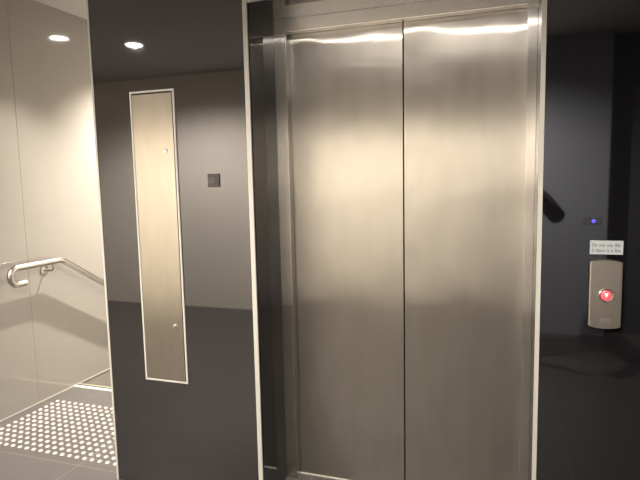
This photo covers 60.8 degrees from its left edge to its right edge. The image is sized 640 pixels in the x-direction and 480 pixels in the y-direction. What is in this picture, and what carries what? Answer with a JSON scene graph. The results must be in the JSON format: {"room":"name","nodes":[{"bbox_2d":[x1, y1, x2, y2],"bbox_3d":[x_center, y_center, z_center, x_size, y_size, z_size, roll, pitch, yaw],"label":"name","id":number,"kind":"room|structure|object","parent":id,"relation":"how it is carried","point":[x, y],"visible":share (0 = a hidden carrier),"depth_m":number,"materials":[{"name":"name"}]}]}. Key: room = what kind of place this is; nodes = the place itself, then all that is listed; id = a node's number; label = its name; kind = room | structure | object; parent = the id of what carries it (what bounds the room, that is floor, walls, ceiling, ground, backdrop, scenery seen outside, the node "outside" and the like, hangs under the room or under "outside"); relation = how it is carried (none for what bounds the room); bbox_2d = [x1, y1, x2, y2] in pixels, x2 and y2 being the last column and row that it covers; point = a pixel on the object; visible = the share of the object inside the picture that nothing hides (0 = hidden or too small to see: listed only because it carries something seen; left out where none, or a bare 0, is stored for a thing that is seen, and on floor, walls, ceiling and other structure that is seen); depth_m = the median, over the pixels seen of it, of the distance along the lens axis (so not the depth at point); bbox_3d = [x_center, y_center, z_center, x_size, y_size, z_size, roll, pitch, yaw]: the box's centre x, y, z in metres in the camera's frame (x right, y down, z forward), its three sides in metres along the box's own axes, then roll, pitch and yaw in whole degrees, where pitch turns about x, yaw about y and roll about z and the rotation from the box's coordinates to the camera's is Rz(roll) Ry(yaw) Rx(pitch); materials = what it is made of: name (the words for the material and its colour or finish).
{"room":"elevator lobby","nodes":[
{"label":"elevator lobby","id":0,"kind":"room"},
{"bbox_2d":[0,0,109,420],"bbox_3d":[-1.560,-0.378,4.832,0.120,2.690,3.950,1,7,19],"label":"wall","id":1,"kind":"structure","parent":0,"point":[54,334],"depth_m":3.73,"materials":[{"name":"beige paint"}]},
{"bbox_2d":[0,368,109,421],"bbox_3d":[-1.473,0.957,4.958,0.004,0.007,3.950,1,7,19],"label":"baseboard","id":2,"kind":"structure","parent":1,"relation":"attached to","point":[109,368],"depth_m":3.78,"materials":[{"name":"white metal"}]},
{"bbox_2d":[7,257,104,287],"bbox_3d":[-1.451,0.794,4.859,0.105,1.604,3.008,1,7,19],"label":"handrail","id":3,"kind":"object","parent":1,"relation":"attached to","point":[44,269],"visible":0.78,"depth_m":3.64,"materials":[{"name":"grey metal"}]},
{"bbox_2d":[82,369,110,386],"bbox_3d":[-1.356,1.900,5.537,0.120,2.000,2.995,1,7,19],"label":"stairs","id":4,"kind":"structure","parent":1,"relation":"attached to","point":[103,379],"depth_m":4.27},
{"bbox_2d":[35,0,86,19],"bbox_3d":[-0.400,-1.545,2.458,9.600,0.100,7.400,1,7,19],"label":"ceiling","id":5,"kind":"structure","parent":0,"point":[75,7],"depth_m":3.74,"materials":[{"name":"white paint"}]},
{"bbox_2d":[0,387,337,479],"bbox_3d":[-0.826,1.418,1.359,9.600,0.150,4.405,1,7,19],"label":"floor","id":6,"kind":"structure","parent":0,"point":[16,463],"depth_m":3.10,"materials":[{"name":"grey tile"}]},
{"bbox_2d":[74,383,110,390],"bbox_3d":[-1.241,1.092,3.830,1.172,0.034,0.060,1,7,19],"label":"stair nosing","id":7,"kind":"structure","parent":6,"relation":"attached to","point":[81,385],"depth_m":3.96,"materials":[{"name":"silver metal"}]},
{"bbox_2d":[88,0,639,479],"bbox_3d":[1.591,-0.120,1.877,5.414,2.690,0.385,1,7,19],"label":"wall","id":8,"kind":"structure","parent":0,"point":[205,428],"depth_m":2.34,"materials":[{"name":"black paint"}]},
{"bbox_2d":[86,0,118,479],"bbox_3d":[-1.029,-0.143,2.599,0.010,2.690,0.053,1,7,19],"label":"trim","id":9,"kind":"structure","parent":8,"relation":"attached to","point":[87,9],"depth_m":2.59,"materials":[{"name":"silver metal"}]},
{"bbox_2d":[129,88,188,383],"bbox_3d":[-0.734,0.001,2.482,0.232,1.335,0.012,1,7,19],"label":"panel","id":10,"kind":"object","parent":8,"relation":"attached to","point":[152,112],"visible":1,"depth_m":2.48,"materials":[{"name":"silver metal"}]},
{"bbox_2d":[207,174,219,186],"bbox_3d":[-0.461,-0.258,2.360,0.056,0.058,0.008,1,7,19],"label":"wall plate","id":11,"kind":"object","parent":8,"relation":"attached to","point":[213,179],"visible":1,"depth_m":2.36,"materials":[{"name":"black plastic"}]},
{"bbox_2d":[301,472,348,479],"bbox_3d":[0.392,1.187,2.610,1.120,0.024,0.064,1,7,19],"label":"door sill","id":12,"kind":"structure","parent":8,"relation":"attached to","point":[301,472],"depth_m":2.70,"materials":[{"name":"silver metal"}]},
{"bbox_2d":[290,22,404,479],"bbox_3d":[0.124,0.114,2.561,0.545,2.126,0.028,1,7,19],"label":"door","id":13,"kind":"structure","parent":8,"relation":"in","point":[347,85],"depth_m":2.53,"materials":[{"name":"silver metal"}]},
{"bbox_2d":[242,0,546,479],"bbox_3d":[0.254,0.121,2.163,1.156,2.206,0.018,1,7,19],"label":"trim","id":14,"kind":"structure","parent":8,"relation":"attached to","point":[245,15],"depth_m":2.23,"materials":[{"name":"silver metal"}]},
{"bbox_2d":[273,0,538,479],"bbox_3d":[0.349,0.097,2.434,1.120,2.189,0.055,1,7,19],"label":"door frame","id":15,"kind":"structure","parent":8,"relation":"attached to","point":[283,28],"depth_m":2.37,"materials":[{"name":"silver metal"}]},
{"bbox_2d":[404,8,527,479],"bbox_3d":[0.637,0.122,2.385,0.530,2.126,0.028,1,7,19],"label":"door","id":16,"kind":"structure","parent":8,"relation":"in","point":[465,76],"depth_m":2.36,"materials":[{"name":"silver metal"}]},
{"bbox_2d":[583,218,601,224],"bbox_3d":[0.948,-0.066,1.897,0.060,0.023,0.007,1,7,19],"label":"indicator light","id":17,"kind":"object","parent":8,"relation":"attached to","point":[585,220],"visible":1,"depth_m":1.90,"materials":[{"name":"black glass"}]},
{"bbox_2d":[587,260,622,328],"bbox_3d":[0.995,0.190,1.902,0.103,0.242,0.023,1,7,19],"label":"panel","id":18,"kind":"object","parent":8,"relation":"attached to","point":[605,276],"visible":1,"depth_m":1.90,"materials":[{"name":"grey metal"}]},
{"bbox_2d":[590,240,623,254],"bbox_3d":[0.995,0.026,1.893,0.104,0.048,0.004,1,7,19],"label":"notice sign","id":19,"kind":"object","parent":8,"relation":"attached to","point":[596,246],"visible":1,"depth_m":1.89,"materials":[{"name":"grey"}]},
{"bbox_2d":[293,8,521,479],"bbox_3d":[0.382,-0.164,2.515,1.520,2.690,0.030,1,7,19],"label":"wall","id":20,"kind":"structure","parent":0,"point":[519,8],"depth_m":2.51,"materials":[{"name":"black"}]}
]}

